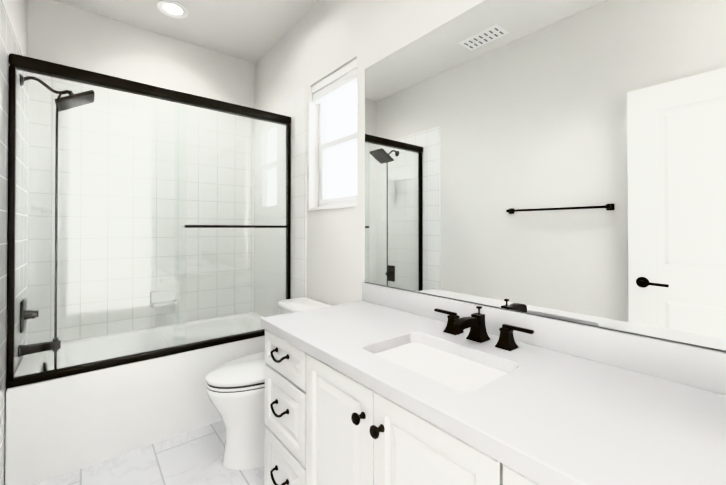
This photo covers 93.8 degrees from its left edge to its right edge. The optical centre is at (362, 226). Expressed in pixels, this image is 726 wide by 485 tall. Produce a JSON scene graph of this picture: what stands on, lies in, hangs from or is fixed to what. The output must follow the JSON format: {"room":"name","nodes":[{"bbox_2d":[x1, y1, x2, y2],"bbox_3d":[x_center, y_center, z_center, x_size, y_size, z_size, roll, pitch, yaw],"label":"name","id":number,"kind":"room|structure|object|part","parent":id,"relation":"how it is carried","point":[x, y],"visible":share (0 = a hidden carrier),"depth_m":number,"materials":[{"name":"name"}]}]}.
{"room":"bathroom","nodes":[
{"label":"bathroom","id":0,"kind":"room"},
{"bbox_2d":[2,0,27,55],"bbox_3d":[-1.210,-0.138,0.884,0.150,2.800,3.600,0,-1,-39],"label":"wall","id":1,"kind":"structure","parent":0,"point":[16,11],"depth_m":1.96,"materials":[{"name":"white paint"}]},
{"bbox_2d":[0,0,28,484],"bbox_3d":[-1.883,0.134,1.837,0.010,2.270,0.970,0,-1,-39],"label":"wall tile","id":2,"kind":"structure","parent":1,"relation":"attached to","point":[8,43],"depth_m":1.64,"materials":[{"name":"white tile"}]},
{"bbox_2d":[27,0,254,118],"bbox_3d":[-1.650,-0.125,2.749,1.520,2.800,0.150,0,-1,-39],"label":"wall","id":3,"kind":"structure","parent":0,"point":[64,34],"depth_m":2.58,"materials":[{"name":"white paint"}]},
{"bbox_2d":[27,73,253,344],"bbox_3d":[-1.600,0.140,2.685,1.500,2.270,0.010,0,-1,-39],"label":"wall tile","id":4,"kind":"structure","parent":3,"relation":"attached to","point":[227,184],"depth_m":2.56,"materials":[{"name":"white tile"}]},
{"bbox_2d":[150,289,176,306],"bbox_3d":[-1.556,0.564,2.660,0.180,0.110,0.079,0,-1,-39],"label":"soap dish","id":5,"kind":"object","parent":4,"relation":"attached to","point":[157,294],"depth_m":2.66,"materials":[{"name":"white ceramic"}]},
{"bbox_2d":[34,420,263,484],"bbox_3d":[-0.562,1.340,1.400,1.820,0.150,3.600,0,-1,-39],"label":"floor","id":6,"kind":"structure","parent":0,"point":[194,457],"depth_m":1.78,"materials":[{"name":"tile"}]},
{"bbox_2d":[5,74,264,484],"bbox_3d":[-1.354,0.205,2.381,1.497,2.134,0.768,0,-1,-39],"label":"tub","id":7,"kind":"object","parent":6,"relation":"on","point":[57,427],"visible":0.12,"depth_m":1.94,"materials":[{"name":"white ceramic"}]},
{"bbox_3d":[-2.002,0.525,2.001,0.012,0.180,0.124,0,-1,-39],"label":"valve plate","id":8,"kind":"part","parent":7,"relation":"part of","materials":[{"name":"brown metal"}]},
{"bbox_3d":[-1.954,0.525,1.998,0.060,0.060,0.125,0,-1,-39],"label":"valve lever","id":9,"kind":"part","parent":7,"relation":"part of","materials":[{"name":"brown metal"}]},
{"bbox_3d":[-1.875,0.705,1.974,0.177,0.056,0.056,0,-1,-39],"label":"spout","id":10,"kind":"part","parent":7,"relation":"part of","materials":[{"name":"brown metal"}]},
{"bbox_3d":[-1.848,-0.816,2.007,0.249,0.096,0.064,0,-1,-39],"label":"shower arm","id":11,"kind":"part","parent":7,"relation":"part of"},
{"bbox_2d":[6,53,290,387],"bbox_3d":[-1.132,-0.027,2.110,1.496,1.615,0.098,0,-1,-39],"label":"shower door","id":12,"kind":"structure","parent":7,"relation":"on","point":[42,67],"depth_m":1.94,"materials":[{"name":"black"}]},
{"bbox_3d":[-1.414,-0.015,1.915,0.765,1.519,0.006,0,-1,-39],"label":"glass","id":13,"kind":"part","parent":12,"relation":"part of","materials":[{"name":"clear glass"}]},
{"bbox_3d":[-0.867,-0.011,2.331,0.760,1.519,0.006,0,-1,-39],"label":"glass","id":14,"kind":"part","parent":12,"relation":"part of","materials":[{"name":"clear glass"}]},
{"bbox_2d":[205,297,331,469],"bbox_3d":[-0.534,0.881,1.980,0.713,0.776,0.488,0,-1,-39],"label":"toilet","id":15,"kind":"object","parent":6,"relation":"on","point":[235,389],"visible":0.4,"depth_m":1.78,"materials":[{"name":"white ceramic"}]},
{"bbox_3d":[-0.629,0.831,1.903,0.463,0.018,0.376,0,-1,-39],"label":"seat","id":16,"kind":"part","parent":15,"relation":"part of","materials":[{"name":"white plastic"}]},
{"bbox_3d":[-0.630,0.801,1.903,0.466,0.026,0.382,0,-1,-39],"label":"lid","id":17,"kind":"part","parent":15,"relation":"part of","materials":[{"name":"white plastic"}]},
{"bbox_3d":[-0.557,1.057,1.960,0.648,0.425,0.376,0,-1,-39],"label":"bowl","id":18,"kind":"part","parent":15,"relation":"part of","materials":[{"name":"white ceramic"}]},
{"bbox_3d":[-0.335,0.703,2.143,0.200,0.335,0.464,0,-1,-39],"label":"tank","id":19,"kind":"part","parent":15,"relation":"part of","materials":[{"name":"white ceramic"}]},
{"bbox_3d":[-0.340,0.515,2.141,0.212,0.040,0.488,0,-1,-39],"label":"tank lid","id":20,"kind":"part","parent":15,"relation":"part of","materials":[{"name":"white ceramic"}]},
{"bbox_2d":[261,326,552,484],"bbox_3d":[0.297,0.856,1.049,0.628,0.815,1.663,0,-1,-39],"label":"bathroom vanity","id":21,"kind":"object","parent":6,"relation":"on","point":[325,425],"depth_m":1.03,"materials":[{"name":"white paint"}]},
{"bbox_3d":[-0.340,1.014,1.364,0.035,0.039,0.120,0,-1,-39],"label":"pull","id":22,"kind":"part","parent":21,"relation":"part of","materials":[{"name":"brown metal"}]},
{"bbox_3d":[-0.340,0.739,1.366,0.035,0.039,0.120,0,-1,-39],"label":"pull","id":23,"kind":"part","parent":21,"relation":"part of","materials":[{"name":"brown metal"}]},
{"bbox_3d":[-0.340,0.524,1.367,0.035,0.039,0.120,0,-1,-39],"label":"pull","id":24,"kind":"part","parent":21,"relation":"part of","materials":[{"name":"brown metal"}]},
{"bbox_3d":[-0.319,1.023,1.381,0.018,0.265,0.363,0,-1,-39],"label":"drawer","id":25,"kind":"part","parent":21,"relation":"part of","materials":[{"name":"white paint"}]},
{"bbox_3d":[-0.319,0.748,1.383,0.018,0.265,0.363,0,-1,-39],"label":"drawer","id":26,"kind":"part","parent":21,"relation":"part of","materials":[{"name":"white paint"}]},
{"bbox_3d":[-0.319,0.533,1.384,0.018,0.145,0.363,0,-1,-39],"label":"drawer","id":27,"kind":"part","parent":21,"relation":"part of","materials":[{"name":"white paint"}]},
{"bbox_3d":[-0.084,0.806,1.093,0.018,0.695,0.370,0,-1,-39],"label":"door","id":28,"kind":"part","parent":21,"relation":"part of","materials":[{"name":"white paint"}]},
{"bbox_3d":[-0.013,0.542,0.963,0.036,0.033,0.033,0,-1,-39],"label":"knob","id":29,"kind":"part","parent":21,"relation":"part of","materials":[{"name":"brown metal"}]},
{"bbox_3d":[0.038,0.542,0.901,0.036,0.033,0.033,0,-1,-39],"label":"knob","id":30,"kind":"part","parent":21,"relation":"part of","materials":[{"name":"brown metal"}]},
{"bbox_3d":[0.152,0.804,0.803,0.018,0.695,0.370,0,-1,-39],"label":"door","id":31,"kind":"part","parent":21,"relation":"part of","materials":[{"name":"white paint"}]},
{"bbox_2d":[261,302,725,484],"bbox_3d":[0.303,0.428,1.065,0.603,0.040,1.675,0,-1,-39],"label":"countertop","id":32,"kind":"structure","parent":21,"relation":"on","point":[568,419],"depth_m":0.78,"materials":[{"name":"white stone"}]},
{"bbox_2d":[373,338,508,393],"bbox_3d":[0.228,0.515,1.075,0.340,0.157,0.479,0,-1,-39],"label":"sink","id":33,"kind":"object","parent":32,"relation":"in","point":[466,372],"depth_m":1.11,"materials":[{"name":"white ceramic"}]},
{"bbox_2d":[433,306,536,349],"bbox_3d":[0.376,0.352,1.196,0.165,0.112,0.390,0,-1,-39],"label":"faucet","id":34,"kind":"object","parent":32,"relation":"on","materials":[{"name":"black metal"}]},
{"bbox_3d":[0.387,0.526,0.515,0.018,0.145,0.363,0,-1,-39],"label":"drawer","id":35,"kind":"part","parent":21,"relation":"part of","materials":[{"name":"white paint"}]},
{"bbox_2d":[53,0,318,63],"bbox_3d":[-0.562,-1.610,1.421,1.820,0.150,3.600,0,-1,-39],"label":"ceiling","id":36,"kind":"structure","parent":0,"point":[253,31],"depth_m":2.51,"materials":[{"name":"white paint"}]},
{"bbox_2d":[157,0,188,18],"bbox_3d":[-1.337,-1.523,2.389,0.196,0.008,0.196,0,-1,-39],"label":"recessed light","id":37,"kind":"object","parent":36,"relation":"in","point":[173,9],"visible":1,"depth_m":2.39,"materials":[{"name":"white paint"}]},
{"bbox_2d":[255,0,483,305],"bbox_3d":[0.086,-0.131,1.937,0.150,2.800,3.600,0,-1,-39],"label":"wall","id":38,"kind":"structure","parent":0,"point":[319,41],"depth_m":2.13,"materials":[{"name":"white paint"}]},
{"bbox_2d":[254,86,306,316],"bbox_3d":[-0.711,0.140,2.789,0.010,2.270,0.970,0,-1,-39],"label":"wall tile","id":39,"kind":"structure","parent":38,"relation":"attached to","point":[294,106],"depth_m":2.73,"materials":[{"name":"white tile"}]},
{"bbox_2d":[308,204,356,210],"bbox_3d":[-0.181,-0.120,2.197,0.087,0.018,0.540,0,-1,-39],"label":"window sill","id":40,"kind":"structure","parent":38,"relation":"attached to","point":[334,207],"depth_m":2.13,"materials":[{"name":"white paint"}]},
{"bbox_2d":[312,58,356,206],"bbox_3d":[-0.153,-0.559,2.223,0.113,0.858,0.538,0,-1,-39],"label":"window unit","id":41,"kind":"structure","parent":38,"relation":"in","point":[336,82],"depth_m":2.28,"materials":[{"name":"white plastic"}]},
{"bbox_3d":[-0.287,-0.557,2.439,0.050,0.790,0.034,0,-1,-39],"label":"frame","id":42,"kind":"part","parent":41,"relation":"part of","materials":[{"name":"white plastic"}]},
{"bbox_3d":[-0.279,-0.363,2.404,0.030,0.345,0.028,0,-1,-39],"label":"sash","id":43,"kind":"part","parent":41,"relation":"part of","materials":[{"name":"white plastic"}]},
{"bbox_3d":[-0.134,-0.559,2.238,0.045,0.044,0.470,0,-1,-39],"label":"meeting rail","id":44,"kind":"part","parent":41,"relation":"part of","materials":[{"name":"white plastic"}]},
{"bbox_3d":[-0.130,-0.559,2.242,0.006,0.790,0.470,0,-1,-39],"label":"glass","id":45,"kind":"part","parent":41,"relation":"part of","materials":[{"name":"clear glass"}]},
{"bbox_2d":[361,282,725,393],"bbox_3d":[0.530,0.359,1.249,0.020,0.100,1.675,0,-1,-39],"label":"backsplash","id":46,"kind":"structure","parent":38,"relation":"attached to","point":[705,368],"depth_m":1.01,"materials":[{"name":"white stone"}]},
{"bbox_2d":[365,0,725,351],"bbox_3d":[0.536,-0.288,1.256,0.008,1.194,1.664,0,-1,-39],"label":"mirror","id":47,"kind":"object","parent":38,"relation":"attached to","point":[563,160],"visible":1,"depth_m":1.11,"materials":[{"name":"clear mirror"}]},
{"label":"outside","id":48,"kind":"structure","parent":0,"visible":0},
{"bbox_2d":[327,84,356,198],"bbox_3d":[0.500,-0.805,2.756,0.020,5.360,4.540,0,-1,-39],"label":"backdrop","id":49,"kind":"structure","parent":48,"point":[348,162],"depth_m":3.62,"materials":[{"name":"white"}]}
]}

